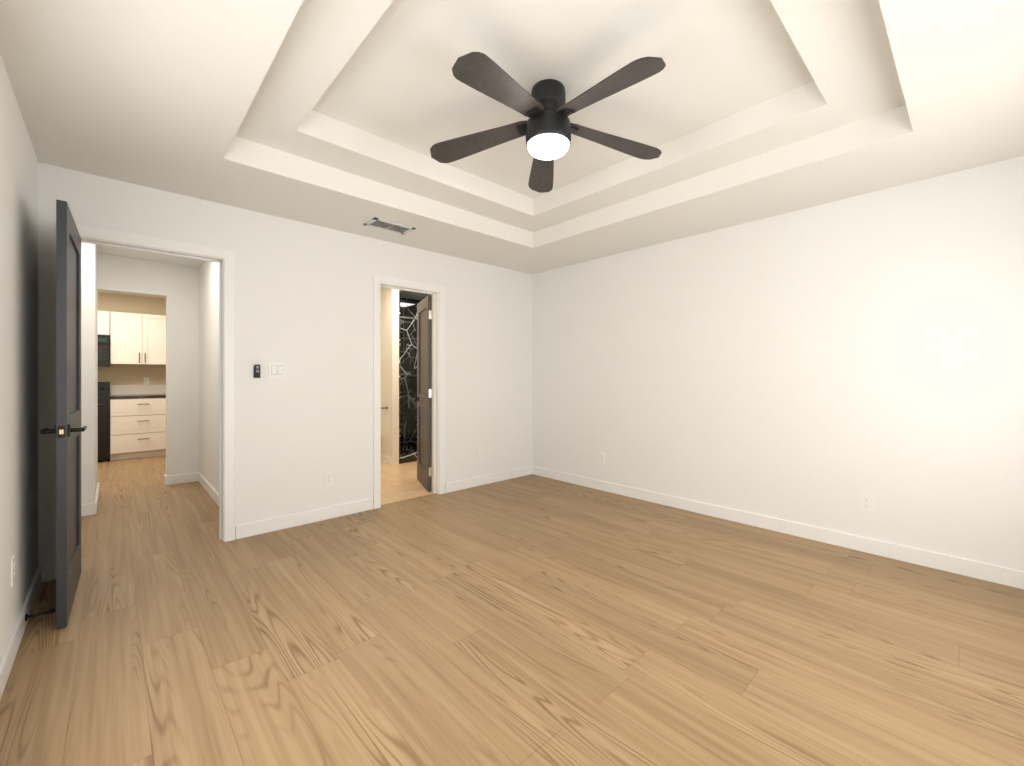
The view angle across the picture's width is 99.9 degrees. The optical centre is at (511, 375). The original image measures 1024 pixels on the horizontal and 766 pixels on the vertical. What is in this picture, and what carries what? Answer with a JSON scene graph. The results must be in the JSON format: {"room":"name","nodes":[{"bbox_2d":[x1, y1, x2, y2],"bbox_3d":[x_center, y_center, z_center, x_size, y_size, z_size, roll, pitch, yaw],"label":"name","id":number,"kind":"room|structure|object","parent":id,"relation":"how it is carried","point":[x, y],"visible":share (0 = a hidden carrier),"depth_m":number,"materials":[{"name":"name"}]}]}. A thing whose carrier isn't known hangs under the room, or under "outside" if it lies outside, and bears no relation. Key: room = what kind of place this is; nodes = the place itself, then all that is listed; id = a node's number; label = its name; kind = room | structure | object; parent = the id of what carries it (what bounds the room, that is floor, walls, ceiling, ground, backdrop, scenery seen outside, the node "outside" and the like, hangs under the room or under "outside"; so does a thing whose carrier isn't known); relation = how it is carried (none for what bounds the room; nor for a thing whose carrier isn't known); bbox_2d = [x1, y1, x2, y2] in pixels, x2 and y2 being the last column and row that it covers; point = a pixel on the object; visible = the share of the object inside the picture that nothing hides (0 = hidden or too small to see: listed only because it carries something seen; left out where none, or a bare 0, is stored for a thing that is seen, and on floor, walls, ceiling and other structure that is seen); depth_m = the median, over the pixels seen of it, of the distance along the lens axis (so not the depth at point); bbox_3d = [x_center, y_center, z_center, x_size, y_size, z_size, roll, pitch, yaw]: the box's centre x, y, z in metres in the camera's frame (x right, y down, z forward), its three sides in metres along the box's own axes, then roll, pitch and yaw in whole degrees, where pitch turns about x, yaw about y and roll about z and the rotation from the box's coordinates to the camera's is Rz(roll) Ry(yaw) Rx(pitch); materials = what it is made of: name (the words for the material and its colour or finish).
{"room":"empty bedroom","nodes":[
{"label":"empty bedroom","id":0,"kind":"room"},
{"bbox_2d":[0,55,37,661],"bbox_3d":[-1.345,-0.030,0.894,0.120,2.460,4.500,0,0,-43],"label":"wall","id":1,"kind":"structure","parent":0,"point":[18,349],"depth_m":1.96,"materials":[{"name":"white paint"}]},
{"bbox_2d":[11,555,15,586],"bbox_3d":[-2.147,0.840,1.855,0.010,0.115,0.070,0,0,-43],"label":"electrical outlet","id":2,"kind":"object","parent":1,"relation":"attached to","point":[13,569],"visible":1,"depth_m":1.84,"materials":[{"name":"white plastic"}]},
{"bbox_2d":[0,563,51,699],"bbox_3d":[-1.291,1.150,0.945,0.030,0.100,4.260,0,0,-43],"label":"baseboard","id":3,"kind":"structure","parent":1,"relation":"attached to","point":[43,573],"depth_m":1.95,"materials":[{"name":"white paint"}]},
{"bbox_2d":[25,608,54,620],"bbox_3d":[-2.268,1.145,2.070,0.097,0.032,0.031,0,0,-43],"label":"door stop","id":4,"kind":"object","parent":3,"relation":"attached to","point":[50,611],"visible":1,"depth_m":2.07,"materials":[{"name":"black metal"}]},
{"bbox_2d":[98,292,165,384],"bbox_3d":[-6.355,-0.020,6.245,3.240,2.440,0.120,0,0,-43],"label":"wall","id":5,"kind":"structure","parent":0,"point":[125,374],"depth_m":6.62,"materials":[{"name":"beige paint"}]},
{"bbox_2d":[98,311,109,334],"bbox_3d":[-6.195,-0.758,6.071,0.760,0.345,0.345,0,0,-43],"label":"upper cabinet","id":6,"kind":"object","parent":5,"relation":"attached to","point":[103,316],"depth_m":6.17,"materials":[{"name":"white wood"}]},
{"bbox_2d":[98,335,109,366],"bbox_3d":[-6.166,-0.357,6.041,0.760,0.445,0.429,0,0,-43],"label":"microwave","id":7,"kind":"object","parent":6,"relation":"attached to","point":[103,350],"visible":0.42,"depth_m":6.13,"materials":[{"name":"black metal"}]},
{"bbox_2d":[110,312,165,364],"bbox_3d":[-5.640,-0.550,6.585,0.741,0.760,0.345,0,0,-43],"label":"upper cabinet","id":8,"kind":"object","parent":5,"relation":"attached to","point":[137,339],"depth_m":6.41,"materials":[{"name":"white wood"}]},
{"bbox_2d":[144,377,148,384],"bbox_3d":[-5.724,0.080,6.741,0.070,0.115,0.010,0,0,-43],"label":"electrical outlet","id":9,"kind":"object","parent":5,"relation":"attached to","point":[146,380],"visible":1,"depth_m":6.74,"materials":[{"name":"white plastic"}]},
{"bbox_2d":[81,242,218,504],"bbox_3d":[-3.699,-0.020,3.376,3.240,2.440,2.340,0,0,-43],"label":"wall","id":10,"kind":"structure","parent":0,"point":[190,294],"depth_m":4.59,"materials":[{"name":"white paint"}]},
{"bbox_2d":[92,482,98,514],"bbox_3d":[-3.935,1.150,4.081,0.017,0.100,0.984,0,0,-43],"label":"baseboard","id":11,"kind":"structure","parent":10,"relation":"attached to","point":[94,505],"depth_m":3.74,"materials":[{"name":"white paint"}]},
{"bbox_2d":[197,472,218,506],"bbox_3d":[-2.827,1.150,4.102,0.014,0.100,2.220,0,0,-43],"label":"baseboard","id":12,"kind":"structure","parent":10,"relation":"attached to","point":[209,489],"depth_m":4.36,"materials":[{"name":"white paint"}]},
{"bbox_2d":[96,245,203,298],"bbox_3d":[-4.650,-1.240,4.403,3.240,0.001,5.140,0,0,-43],"label":"ceiling","id":13,"kind":"structure","parent":0,"point":[114,251],"depth_m":4.51,"materials":[{"name":"white paint"}]},
{"bbox_2d":[81,455,433,569],"bbox_3d":[-3.455,1.200,5.468,6.440,0.001,5.200,0,0,-43],"label":"floor","id":14,"kind":"structure","parent":0,"point":[143,509],"depth_m":3.86,"materials":[{"name":"brown wood"}]},
{"bbox_2d":[98,382,109,461],"bbox_3d":[-6.077,0.645,5.943,0.765,1.110,0.661,0,0,-43],"label":"range","id":15,"kind":"object","parent":14,"relation":"on","point":[104,421],"visible":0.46,"depth_m":5.97,"materials":[{"name":"black metal"}]},
{"bbox_2d":[110,385,165,460],"bbox_3d":[-5.403,0.670,6.595,1.107,1.060,0.651,0,0,-43],"label":"base cabinet","id":16,"kind":"object","parent":14,"relation":"on","point":[137,421],"visible":0.46,"depth_m":6.24,"materials":[{"name":"cream painted wood"},{"name":"black metal"}]},
{"bbox_2d":[38,162,531,578],"bbox_3d":[-1.293,-0.030,3.928,4.080,2.460,0.120,0,0,-43],"label":"wall","id":17,"kind":"structure","parent":0,"point":[304,302],"depth_m":3.51,"materials":[{"name":"white paint"}]},
{"bbox_2d":[40,199,86,628],"bbox_3d":[-2.381,0.181,2.320,0.152,2.022,0.771,0,0,-41],"label":"door leaf","id":18,"kind":"structure","parent":17,"relation":"in","point":[68,430],"depth_m":2.07,"materials":[{"name":"grey paint"}]},
{"bbox_2d":[55,221,234,579],"bbox_3d":[-2.408,0.144,2.895,0.904,2.112,0.152,0,0,-43],"label":"door frame","id":19,"kind":"structure","parent":17,"relation":"attached to","point":[224,259],"depth_m":3.11,"materials":[{"name":"white paint"}]},
{"bbox_2d":[254,365,259,377],"bbox_3d":[-1.922,-0.035,3.246,0.042,0.100,0.026,0,0,-43],"label":"switch","id":20,"kind":"object","parent":17,"relation":"attached to","point":[256,371],"visible":1,"depth_m":3.24,"materials":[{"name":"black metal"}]},
{"bbox_2d":[269,362,285,376],"bbox_3d":[-1.824,-0.045,3.346,0.116,0.115,0.010,0,0,-43],"label":"double light switch","id":21,"kind":"object","parent":17,"relation":"attached to","point":[277,369],"visible":1,"depth_m":3.35,"materials":[{"name":"white plastic"}]},
{"bbox_2d":[236,498,372,538],"bbox_3d":[-1.640,1.150,3.515,1.054,0.100,0.014,0,0,-43],"label":"baseboard","id":22,"kind":"structure","parent":17,"relation":"attached to","point":[288,521],"depth_m":3.46,"materials":[{"name":"white paint"}]},
{"bbox_2d":[324,471,332,485],"bbox_3d":[-1.538,0.860,3.612,0.070,0.115,0.010,0,0,-43],"label":"electrical outlet","id":23,"kind":"object","parent":17,"relation":"attached to","point":[328,477],"visible":1,"depth_m":3.61,"materials":[{"name":"white plastic"}]},
{"bbox_2d":[373,275,444,508],"bbox_3d":[-1.014,0.144,4.186,0.764,2.112,0.152,0,0,-43],"label":"door frame","id":24,"kind":"structure","parent":17,"relation":"attached to","point":[437,292],"depth_m":4.35,"materials":[{"name":"white paint"}]},
{"bbox_2d":[413,295,431,491],"bbox_3d":[-0.966,0.181,4.717,0.152,2.022,0.631,0,0,-23],"label":"door leaf","id":25,"kind":"structure","parent":17,"relation":"in","point":[424,393],"depth_m":4.66,"materials":[{"name":"grey paint"}]},
{"bbox_2d":[477,449,482,459],"bbox_3d":[-0.350,0.860,4.712,0.070,0.115,0.010,0,0,-43],"label":"electrical outlet","id":26,"kind":"object","parent":17,"relation":"attached to","point":[479,454],"visible":1,"depth_m":4.71,"materials":[{"name":"white plastic"}]},
{"bbox_2d":[445,466,531,492],"bbox_3d":[-0.228,1.150,4.822,1.242,0.100,0.014,0,0,-43],"label":"baseboard","id":27,"kind":"structure","parent":17,"relation":"attached to","point":[496,477],"depth_m":4.76,"materials":[{"name":"white paint"}]},
{"bbox_2d":[381,287,398,464],"bbox_3d":[-1.873,-0.020,6.143,0.100,2.440,0.880,0,0,-43],"label":"wall","id":28,"kind":"structure","parent":0,"point":[390,369],"depth_m":5.83,"materials":[{"name":"white paint"}]},
{"bbox_2d":[381,455,391,464],"bbox_3d":[-1.915,1.150,6.105,0.014,0.100,0.880,0,0,-43],"label":"baseboard","id":29,"kind":"structure","parent":28,"relation":"attached to","point":[386,459],"depth_m":5.86,"materials":[{"name":"white paint"}]},
{"bbox_2d":[399,290,431,461],"bbox_3d":[-1.318,-0.020,6.670,1.430,2.440,0.900,0,0,-43],"label":"wall","id":30,"kind":"structure","parent":0,"point":[407,307],"depth_m":6.88,"materials":[{"name":"black tile"}]},
{"bbox_2d":[399,450,431,463],"bbox_3d":[-1.046,1.140,6.377,1.430,0.120,0.100,0,0,-43],"label":"trim","id":31,"kind":"structure","parent":30,"relation":"attached to","point":[407,457],"depth_m":5.95,"materials":[{"name":"black stone"}]},
{"bbox_2d":[400,316,431,453],"bbox_3d":[-1.032,0.129,6.361,1.378,1.898,0.074,0,0,-43],"label":"glass enclosure","id":32,"kind":"object","parent":31,"relation":"on","point":[408,383],"depth_m":6.00,"materials":[{"name":"clear"}]},
{"bbox_2d":[400,290,431,301],"bbox_3d":[-1.290,-1.240,5.742,2.890,0.001,2.540,0,0,-43],"label":"ceiling","id":33,"kind":"structure","parent":0,"point":[412,295],"depth_m":6.64,"materials":[{"name":"white paint"}]},
{"bbox_2d":[0,474,1023,765],"bbox_3d":[0.216,1.200,2.299,4.320,0.001,4.440,0,0,-43],"label":"floor","id":34,"kind":"structure","parent":0,"point":[530,620],"depth_m":1.88,"materials":[{"name":"brown wood"}]},
{"bbox_2d":[0,0,1023,273],"bbox_3d":[0.195,-1.415,2.321,4.480,0.350,4.660,0,0,-43],"label":"ceiling tray","id":35,"kind":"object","parent":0,"point":[340,114],"visible":0.88,"depth_m":2.23,"materials":[{"name":"white paint"}]},
{"bbox_2d":[364,218,415,234],"bbox_3d":[-1.010,-1.235,3.563,0.360,0.010,0.200,0,0,-43],"label":"air vent register","id":36,"kind":"object","parent":35,"relation":"attached to","point":[382,224],"visible":1,"depth_m":3.55,"materials":[{"name":"white metal"}]},
{"bbox_2d":[430,52,665,192],"bbox_3d":[0.204,-1.365,2.276,1.336,0.349,1.323,0,0,-43],"label":"ceiling fan","id":37,"kind":"object","parent":35,"relation":"hanging from","point":[547,128],"visible":1,"depth_m":2.23,"materials":[{"name":"grey metal"}]},
{"bbox_2d":[532,156,1023,570],"bbox_3d":[1.736,-0.030,3.747,0.120,2.460,4.500,0,0,-43],"label":"wall","id":38,"kind":"structure","parent":0,"point":[824,366],"depth_m":3.12,"materials":[{"name":"white paint"}]},
{"bbox_2d":[599,452,604,463],"bbox_3d":[0.941,0.860,4.511,0.010,0.115,0.070,0,0,-43],"label":"electrical outlet","id":39,"kind":"object","parent":38,"relation":"attached to","point":[602,457],"visible":1,"depth_m":4.50,"materials":[{"name":"white plastic"}]},
{"bbox_2d":[532,466,1023,589],"bbox_3d":[1.687,1.150,3.702,0.014,0.100,4.260,0,0,-43],"label":"baseboard","id":40,"kind":"structure","parent":38,"relation":"attached to","point":[942,562],"depth_m":3.10,"materials":[{"name":"white paint"}]},
{"bbox_2d":[860,493,872,511],"bbox_3d":[2.409,0.860,2.926,0.010,0.115,0.070,0,0,-43],"label":"electrical outlet","id":41,"kind":"object","parent":38,"relation":"attached to","point":[866,502],"visible":1,"depth_m":2.92,"materials":[{"name":"white plastic"}]}
]}

